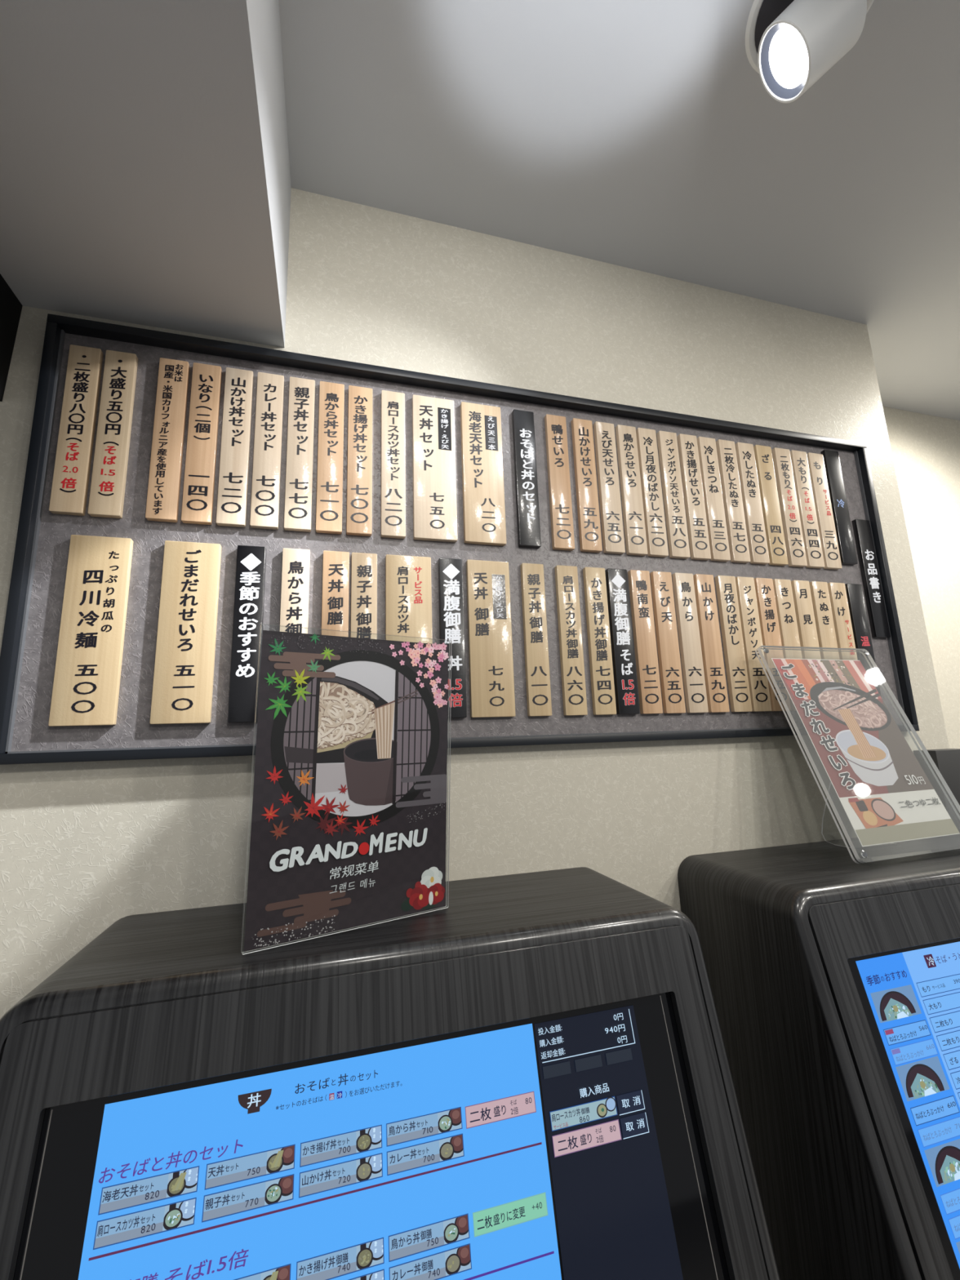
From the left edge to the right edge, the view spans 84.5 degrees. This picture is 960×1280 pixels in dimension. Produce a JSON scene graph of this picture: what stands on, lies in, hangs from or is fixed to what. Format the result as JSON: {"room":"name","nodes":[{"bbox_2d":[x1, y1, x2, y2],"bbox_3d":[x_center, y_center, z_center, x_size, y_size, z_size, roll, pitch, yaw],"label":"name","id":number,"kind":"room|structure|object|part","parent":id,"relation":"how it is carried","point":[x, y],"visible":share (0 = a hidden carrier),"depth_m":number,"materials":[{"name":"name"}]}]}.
{"room":"eatery","nodes":[
{"label":"eatery","id":0,"kind":"room"},
{"bbox_2d":[0,0,291,347],"bbox_3d":[-0.838,-1.353,-1.542,2.296,0.504,5.030,1,-11,-16],"label":"ceiling","id":1,"kind":"structure","parent":0,"point":[145,175],"depth_m":0.76,"materials":[{"name":"grey paint"}]},
{"bbox_2d":[0,273,22,401],"bbox_3d":[-1.008,-0.588,0.560,0.542,0.198,0.680,1,-11,-16],"label":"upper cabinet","id":2,"kind":"object","parent":1,"relation":"attached to","point":[11,308],"visible":1,"depth_m":0.93,"materials":[{"name":"black"}]},
{"bbox_2d":[0,187,949,1017],"bbox_3d":[-0.716,0.354,0.978,3.968,2.719,0.307,1,-11,-16],"label":"wall","id":3,"kind":"structure","parent":0,"point":[86,847],"depth_m":1.16,"materials":[{"name":"paint"}]},
{"bbox_2d":[0,313,919,764],"bbox_3d":[0.159,-0.178,1.156,1.934,0.795,0.030,1,-11,-16],"label":"menu board","id":4,"kind":"object","parent":3,"relation":"attached to","point":[31,632],"visible":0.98,"depth_m":1.04,"materials":[{"name":"black"}]},
{"bbox_3d":[-0.764,-0.197,0.896,0.016,0.762,0.030,1,-11,-16],"label":"frame rail","id":5,"kind":"part","parent":4,"relation":"part of","materials":[{"name":"black metal"}]},
{"bbox_2d":[48,344,103,515],"bbox_3d":[-0.722,-0.380,0.948,0.049,0.326,0.012,1,-11,-16],"label":"plaque","id":6,"kind":"object","parent":4,"relation":"attached to","point":[70,482],"visible":1,"depth_m":0.94,"materials":[{"name":"beige wood"}]},
{"bbox_2d":[48,534,133,726],"bbox_3d":[-0.655,-0.020,0.895,0.091,0.326,0.012,1,-11,-16],"label":"plaque","id":7,"kind":"object","parent":4,"relation":"attached to","point":[88,668],"visible":1,"depth_m":0.89,"materials":[{"name":"yellow wood"}]},
{"bbox_2d":[88,350,137,518],"bbox_3d":[-0.667,-0.378,0.964,0.049,0.326,0.012,1,-11,-16],"label":"plaque","id":8,"kind":"object","parent":4,"relation":"attached to","point":[108,486],"visible":1,"depth_m":0.96,"materials":[{"name":"beige wood"}]},
{"bbox_2d":[145,357,190,522],"bbox_3d":[-0.582,-0.377,0.988,0.049,0.326,0.012,1,-11,-16],"label":"plaque","id":9,"kind":"object","parent":4,"relation":"attached to","point":[170,416],"visible":1,"depth_m":0.98,"materials":[{"name":"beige wood"}]},
{"bbox_2d":[150,540,222,724],"bbox_3d":[-0.517,-0.017,0.934,0.091,0.326,0.012,1,-11,-16],"label":"plaque","id":10,"kind":"object","parent":4,"relation":"attached to","point":[184,664],"visible":1,"depth_m":0.93,"materials":[{"name":"yellow wood"}]},
{"bbox_2d":[181,362,222,524],"bbox_3d":[-0.527,-0.376,1.003,0.049,0.326,0.012,1,-11,-16],"label":"plaque","id":11,"kind":"object","parent":4,"relation":"attached to","point":[197,501],"visible":1,"depth_m":1.00,"materials":[{"name":"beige wood"}]},
{"bbox_2d":[216,367,253,527],"bbox_3d":[-0.471,-0.374,1.019,0.049,0.326,0.012,1,-11,-16],"label":"plaque","id":12,"kind":"object","parent":4,"relation":"attached to","point":[232,500],"visible":1,"depth_m":1.01,"materials":[{"name":"brown wood"}]},
{"bbox_2d":[227,545,266,722],"bbox_3d":[-0.422,-0.015,0.961,0.049,0.326,0.012,1,-11,-16],"label":"plaque","id":13,"kind":"object","parent":4,"relation":"attached to","point":[250,584],"visible":1,"depth_m":0.95,"materials":[{"name":"black wood"}]},
{"bbox_2d":[249,372,284,529],"bbox_3d":[-0.415,-0.373,1.035,0.049,0.326,0.012,1,-11,-16],"label":"plaque","id":14,"kind":"object","parent":4,"relation":"attached to","point":[266,473],"visible":1,"depth_m":1.03,"materials":[{"name":"brown wood"}]},
{"bbox_2d":[279,547,310,633],"bbox_3d":[-0.346,-0.013,0.982,0.049,0.326,0.012,1,-11,-16],"label":"plaque","id":15,"kind":"object","parent":4,"relation":"attached to","point":[295,591],"visible":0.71,"depth_m":0.99,"materials":[{"name":"brown wood"}]},
{"bbox_2d":[284,376,315,532],"bbox_3d":[-0.357,-0.372,1.051,0.049,0.326,0.012,1,-11,-16],"label":"plaque","id":16,"kind":"object","parent":4,"relation":"attached to","point":[300,428],"visible":1,"depth_m":1.04,"materials":[{"name":"brown wood"}]},
{"bbox_2d":[315,381,344,533],"bbox_3d":[-0.301,-0.371,1.067,0.049,0.326,0.012,1,-11,-16],"label":"plaque","id":17,"kind":"object","parent":4,"relation":"attached to","point":[331,395],"visible":1,"depth_m":1.06,"materials":[{"name":"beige wood"}]},
{"bbox_2d":[321,550,349,636],"bbox_3d":[-0.275,-0.012,1.002,0.049,0.326,0.012,1,-11,-16],"label":"plaque","id":18,"kind":"object","parent":4,"relation":"attached to","point":[335,570],"visible":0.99,"depth_m":1.01,"materials":[{"name":"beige wood"}]},
{"bbox_2d":[346,385,373,536],"bbox_3d":[-0.246,-0.370,1.083,0.049,0.326,0.012,1,-11,-16],"label":"plaque","id":19,"kind":"object","parent":4,"relation":"attached to","point":[359,468],"visible":1,"depth_m":1.07,"materials":[{"name":"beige wood"}]},
{"bbox_2d":[350,552,377,639],"bbox_3d":[-0.224,-0.011,1.017,0.049,0.326,0.012,1,-11,-16],"label":"plaque","id":20,"kind":"object","parent":4,"relation":"attached to","point":[363,566],"visible":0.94,"depth_m":1.02,"materials":[{"name":"beige wood"}]},
{"bbox_2d":[380,390,405,538],"bbox_3d":[-0.181,-0.368,1.101,0.049,0.326,0.012,1,-11,-16],"label":"plaque","id":21,"kind":"object","parent":4,"relation":"attached to","point":[393,509],"visible":1,"depth_m":1.09,"materials":[{"name":"brown wood"}]},
{"bbox_2d":[385,554,432,644],"bbox_3d":[-0.140,-0.009,1.040,0.091,0.326,0.012,1,-11,-16],"label":"plaque","id":22,"kind":"object","parent":4,"relation":"attached to","point":[408,585],"visible":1,"depth_m":1.05,"materials":[{"name":"yellow wood"}]},
{"bbox_2d":[412,395,457,542],"bbox_3d":[-0.097,-0.367,1.125,0.091,0.326,0.012,1,-11,-16],"label":"plaque","id":23,"kind":"object","parent":4,"relation":"attached to","point":[433,444],"visible":1,"depth_m":1.12,"materials":[{"name":"brown wood"}]},
{"bbox_2d":[438,557,466,718],"bbox_3d":[-0.056,-0.007,1.064,0.049,0.326,0.012,1,-11,-16],"label":"plaque","id":24,"kind":"object","parent":4,"relation":"attached to","point":[451,592],"visible":0.92,"depth_m":1.06,"materials":[{"name":"black wood"}]},
{"bbox_3d":[0.146,-0.560,1.230,1.934,0.016,0.030,1,-11,-16],"label":"frame rail","id":25,"kind":"part","parent":4,"relation":"part of","materials":[{"name":"black"}]},
{"bbox_3d":[0.172,0.205,1.083,1.934,0.016,0.030,1,-11,-16],"label":"frame rail","id":26,"kind":"part","parent":4,"relation":"part of","materials":[{"name":"black metal"}]},
{"bbox_2d":[460,401,506,546],"bbox_3d":[0.006,-0.365,1.154,0.091,0.326,0.012,1,-11,-16],"label":"plaque","id":27,"kind":"object","parent":4,"relation":"attached to","point":[482,454],"visible":1,"depth_m":1.15,"materials":[{"name":"beige wood"}]},
{"bbox_2d":[466,559,515,717],"bbox_3d":[0.021,-0.006,1.086,0.091,0.326,0.012,1,-11,-16],"label":"plaque","id":28,"kind":"object","parent":4,"relation":"attached to","point":[491,663],"visible":1,"depth_m":1.08,"materials":[{"name":"yellow wood"}]},
{"bbox_2d":[511,408,541,548],"bbox_3d":[0.103,-0.363,1.181,0.049,0.326,0.012,1,-11,-16],"label":"plaque","id":29,"kind":"object","parent":4,"relation":"attached to","point":[522,421],"visible":1,"depth_m":1.17,"materials":[{"name":"black wood"}]},
{"bbox_2d":[520,563,551,716],"bbox_3d":[0.118,-0.004,1.113,0.049,0.326,0.012,1,-11,-16],"label":"plaque","id":30,"kind":"object","parent":4,"relation":"attached to","point":[532,580],"visible":1,"depth_m":1.11,"materials":[{"name":"yellow wood"}]},
{"bbox_2d":[544,413,574,551],"bbox_3d":[0.181,-0.361,1.203,0.049,0.326,0.012,1,-11,-16],"label":"plaque","id":31,"kind":"object","parent":4,"relation":"attached to","point":[556,437],"visible":1,"depth_m":1.20,"materials":[{"name":"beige wood"}]},
{"bbox_2d":[554,564,587,715],"bbox_3d":[0.195,-0.002,1.135,0.049,0.326,0.012,1,-11,-16],"label":"plaque","id":32,"kind":"object","parent":4,"relation":"attached to","point":[570,632],"visible":1,"depth_m":1.13,"materials":[{"name":"yellow wood"}]},
{"bbox_2d":[570,417,602,552],"bbox_3d":[0.246,-0.360,1.221,0.049,0.326,0.012,1,-11,-16],"label":"plaque","id":33,"kind":"object","parent":4,"relation":"attached to","point":[586,487],"visible":1,"depth_m":1.21,"materials":[{"name":"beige wood"}]},
{"bbox_2d":[582,567,616,715],"bbox_3d":[0.260,-0.001,1.153,0.049,0.326,0.012,1,-11,-16],"label":"plaque","id":34,"kind":"object","parent":4,"relation":"attached to","point":[602,686],"visible":1,"depth_m":1.15,"materials":[{"name":"yellow wood"}]},
{"bbox_2d":[593,421,625,554],"bbox_3d":[0.302,-0.359,1.237,0.049,0.326,0.012,1,-11,-16],"label":"plaque","id":35,"kind":"object","parent":4,"relation":"attached to","point":[612,531],"visible":1,"depth_m":1.23,"materials":[{"name":"brown wood"}]},
{"bbox_2d":[604,568,639,714],"bbox_3d":[0.314,0.000,1.169,0.049,0.326,0.012,1,-11,-16],"label":"plaque","id":36,"kind":"object","parent":4,"relation":"attached to","point":[616,580],"visible":1,"depth_m":1.16,"materials":[{"name":"black wood"}]},
{"bbox_2d":[615,424,648,555],"bbox_3d":[0.358,-0.357,1.253,0.049,0.326,0.012,1,-11,-16],"label":"plaque","id":37,"kind":"object","parent":4,"relation":"attached to","point":[626,437],"visible":1,"depth_m":1.25,"materials":[{"name":"brown wood"}]},
{"bbox_2d":[627,569,662,714],"bbox_3d":[0.370,0.001,1.184,0.049,0.326,0.012,1,-11,-16],"label":"plaque","id":38,"kind":"object","parent":4,"relation":"attached to","point":[639,583],"visible":1,"depth_m":1.18,"materials":[{"name":"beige wood"}]},
{"bbox_2d":[635,427,668,557],"bbox_3d":[0.412,-0.356,1.268,0.049,0.326,0.012,1,-11,-16],"label":"plaque","id":39,"kind":"object","parent":4,"relation":"attached to","point":[649,467],"visible":1,"depth_m":1.26,"materials":[{"name":"brown wood"}]},
{"bbox_2d":[649,571,685,713],"bbox_3d":[0.426,0.002,1.200,0.049,0.326,0.012,1,-11,-16],"label":"plaque","id":40,"kind":"object","parent":4,"relation":"attached to","point":[666,631],"visible":1,"depth_m":1.19,"materials":[{"name":"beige wood"}]},
{"bbox_2d":[656,431,690,559],"bbox_3d":[0.469,-0.355,1.284,0.049,0.326,0.012,1,-11,-16],"label":"plaque","id":41,"kind":"object","parent":4,"relation":"attached to","point":[668,456],"visible":1,"depth_m":1.28,"materials":[{"name":"brown wood"}]},
{"bbox_2d":[671,573,708,713],"bbox_3d":[0.483,0.004,1.216,0.049,0.326,0.012,1,-11,-16],"label":"plaque","id":42,"kind":"object","parent":4,"relation":"attached to","point":[692,667],"visible":1,"depth_m":1.21,"materials":[{"name":"brown wood"}]},
{"bbox_2d":[676,433,711,560],"bbox_3d":[0.526,-0.354,1.300,0.049,0.326,0.012,1,-11,-16],"label":"plaque","id":43,"kind":"object","parent":4,"relation":"attached to","point":[693,494],"visible":1,"depth_m":1.29,"materials":[{"name":"brown wood"}]},
{"bbox_2d":[693,573,729,712],"bbox_3d":[0.538,0.005,1.232,0.049,0.326,0.012,1,-11,-16],"label":"plaque","id":44,"kind":"object","parent":4,"relation":"attached to","point":[704,589],"visible":1,"depth_m":1.23,"materials":[{"name":"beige wood"}]},
{"bbox_2d":[697,436,730,561],"bbox_3d":[0.580,-0.353,1.316,0.049,0.326,0.012,1,-11,-16],"label":"plaque","id":45,"kind":"object","parent":4,"relation":"attached to","point":[707,449],"visible":1,"depth_m":1.31,"materials":[{"name":"brown wood"}]},
{"bbox_2d":[715,439,750,563],"bbox_3d":[0.637,-0.352,1.332,0.049,0.326,0.012,1,-11,-16],"label":"plaque","id":46,"kind":"object","parent":4,"relation":"attached to","point":[739,548],"visible":1,"depth_m":1.32,"materials":[{"name":"brown wood"}]},
{"bbox_2d":[715,575,751,711],"bbox_3d":[0.598,0.006,1.249,0.049,0.326,0.012,1,-11,-16],"label":"plaque","id":47,"kind":"object","parent":4,"relation":"attached to","point":[726,585],"visible":1,"depth_m":1.24,"materials":[{"name":"beige wood"}]},
{"bbox_2d":[734,442,769,564],"bbox_3d":[0.693,-0.351,1.348,0.049,0.326,0.012,1,-11,-16],"label":"plaque","id":48,"kind":"object","parent":4,"relation":"attached to","point":[748,474],"visible":1,"depth_m":1.34,"materials":[{"name":"brown wood"}]},
{"bbox_2d":[735,576,771,711],"bbox_3d":[0.652,0.007,1.264,0.049,0.326,0.012,1,-11,-16],"label":"plaque","id":49,"kind":"object","parent":4,"relation":"attached to","point":[745,586],"visible":0.99,"depth_m":1.26,"materials":[{"name":"beige wood"}]},
{"bbox_2d":[753,444,788,565],"bbox_3d":[0.748,-0.350,1.363,0.049,0.326,0.012,1,-11,-16],"label":"plaque","id":50,"kind":"object","parent":4,"relation":"attached to","point":[774,530],"visible":1,"depth_m":1.36,"materials":[{"name":"yellow wood"}]},
{"bbox_2d":[754,577,791,711],"bbox_3d":[0.706,0.008,1.279,0.049,0.326,0.012,1,-11,-16],"label":"plaque","id":51,"kind":"object","parent":4,"relation":"attached to","point":[764,588],"visible":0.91,"depth_m":1.28,"materials":[{"name":"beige wood"}]},
{"bbox_2d":[772,578,802,711],"bbox_3d":[0.760,0.009,1.294,0.049,0.326,0.012,1,-11,-16],"label":"plaque","id":52,"kind":"object","parent":4,"relation":"attached to","point":[787,619],"visible":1,"depth_m":1.30,"materials":[{"name":"beige wood"}]},
{"bbox_2d":[771,447,807,567],"bbox_3d":[0.807,-0.348,1.380,0.049,0.326,0.012,1,-11,-16],"label":"plaque","id":53,"kind":"object","parent":4,"relation":"attached to","point":[788,500],"visible":1,"depth_m":1.37,"materials":[{"name":"brown wood"}]},
{"bbox_2d":[791,580,821,659],"bbox_3d":[0.816,0.010,1.310,0.049,0.326,0.012,1,-11,-16],"label":"plaque","id":54,"kind":"object","parent":4,"relation":"attached to","point":[806,627],"visible":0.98,"depth_m":1.32,"materials":[{"name":"beige wood"}]},
{"bbox_2d":[789,449,824,568],"bbox_3d":[0.861,-0.347,1.395,0.049,0.326,0.012,1,-11,-16],"label":"plaque","id":55,"kind":"object","parent":4,"relation":"attached to","point":[808,517],"visible":1,"depth_m":1.39,"materials":[{"name":"brown wood"}]},
{"bbox_2d":[806,452,841,569],"bbox_3d":[0.916,-0.346,1.411,0.049,0.326,0.012,1,-11,-16],"label":"plaque","id":56,"kind":"object","parent":4,"relation":"attached to","point":[825,520],"visible":1,"depth_m":1.40,"materials":[{"name":"brown wood"}]},
{"bbox_2d":[808,581,839,659],"bbox_3d":[0.872,0.011,1.326,0.049,0.326,0.012,1,-11,-16],"label":"plaque","id":57,"kind":"object","parent":4,"relation":"attached to","point":[825,629],"visible":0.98,"depth_m":1.33,"materials":[{"name":"beige wood"}]},
{"bbox_2d":[820,449,857,564],"bbox_3d":[0.971,-0.361,1.429,0.049,0.326,0.012,1,-11,-16],"label":"plaque","id":58,"kind":"object","parent":4,"relation":"attached to","point":[846,548],"visible":1,"depth_m":1.42,"materials":[{"name":"black wood"}]},
{"bbox_2d":[827,582,857,660],"bbox_3d":[0.928,0.013,1.342,0.049,0.326,0.012,1,-11,-16],"label":"plaque","id":59,"kind":"object","parent":4,"relation":"attached to","point":[837,591],"visible":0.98,"depth_m":1.35,"materials":[{"name":"beige wood"}]},
{"bbox_2d":[844,583,881,697],"bbox_3d":[0.984,0.014,1.358,0.049,0.326,0.012,1,-11,-16],"label":"plaque","id":60,"kind":"object","parent":4,"relation":"attached to","point":[860,623],"visible":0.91,"depth_m":1.36,"materials":[{"name":"black wood"}]},
{"bbox_2d":[852,519,890,638],"bbox_3d":[1.044,-0.166,1.411,0.049,0.326,0.012,1,-11,-16],"label":"plaque","id":61,"kind":"object","parent":4,"relation":"attached to","point":[873,594],"visible":1,"depth_m":1.40,"materials":[{"name":"black wood"}]},
{"bbox_3d":[1.082,-0.159,1.417,0.016,0.762,0.030,1,-11,-16],"label":"frame rail","id":62,"kind":"part","parent":4,"relation":"part of","materials":[{"name":"black"}]},
{"bbox_2d":[278,0,959,420],"bbox_3d":[3.139,-1.429,-0.165,6.104,0.100,5.450,1,-11,-16],"label":"ceiling","id":63,"kind":"structure","parent":0,"point":[644,135],"depth_m":1.11,"materials":[{"name":"grey paint"}]},
{"bbox_2d":[745,0,874,102],"bbox_3d":[0.571,-1.015,0.891,0.208,0.154,0.208,1,-11,-16],"label":"ceiling spotlight","id":64,"kind":"object","parent":63,"relation":"attached to","point":[791,44],"visible":1,"depth_m":0.88,"materials":[{"name":"white metal"}]},
{"bbox_2d":[882,406,959,748],"bbox_3d":[3.269,0.476,2.317,4.432,2.719,0.113,1,-11,-16],"label":"wall","id":65,"kind":"structure","parent":0,"point":[925,448],"depth_m":1.99,"materials":[{"name":"paint"}]},
{"bbox_3d":[2.128,1.315,-1.005,8.400,0.100,5.450,1,-11,-16],"label":"floor","id":66,"kind":"structure","parent":0,"visible":0},
{"bbox_2d":[0,866,780,1279],"bbox_3d":[-0.092,1.014,0.614,0.870,1.246,0.463,1,-11,-16],"label":"ticket machine","id":67,"kind":"object","parent":66,"relation":"on","point":[528,1076],"visible":1,"depth_m":0.61,"materials":[{"name":"laminate"}]},
{"bbox_2d":[240,623,451,954],"bbox_3d":[-0.187,0.202,0.791,0.298,0.420,0.082,5,-13,-33],"label":"menu card","id":68,"kind":"object","parent":67,"relation":"on","point":[348,829],"visible":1,"depth_m":0.76,"materials":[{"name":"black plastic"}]},
{"bbox_2d":[677,832,959,1279],"bbox_3d":[0.915,1.034,0.899,0.870,1.246,0.463,1,-11,-16],"label":"ticket machine","id":69,"kind":"object","parent":66,"relation":"on","point":[834,980],"visible":1,"depth_m":0.82,"materials":[{"name":"laminate"}]},
{"bbox_2d":[755,645,959,866],"bbox_3d":[0.825,0.224,1.155,0.354,0.446,0.214,1,-11,-16],"label":"acrylic stand","id":70,"kind":"object","parent":69,"relation":"on","point":[886,795],"visible":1,"depth_m":1.14,"materials":[{"name":"clear plastic"}]},
{"bbox_3d":[0.845,0.369,1.196,0.120,0.174,0.081,1,-11,-16],"label":"leg","id":71,"kind":"part","parent":70,"relation":"part of","materials":[{"name":"clear plastic"}]},
{"bbox_3d":[0.945,0.735,0.815,0.824,0.650,0.175,1,-11,-16],"label":"panel","id":72,"kind":"part","parent":69,"relation":"part of","materials":[{"name":"laminate"}]},
{"bbox_2d":[913,748,959,832],"bbox_3d":[1.179,0.373,1.324,0.133,0.194,0.054,1,-11,-16],"label":"box","id":73,"kind":"object","parent":69,"relation":"on","point":[947,761],"visible":0.56,"depth_m":1.30,"materials":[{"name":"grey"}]}
]}

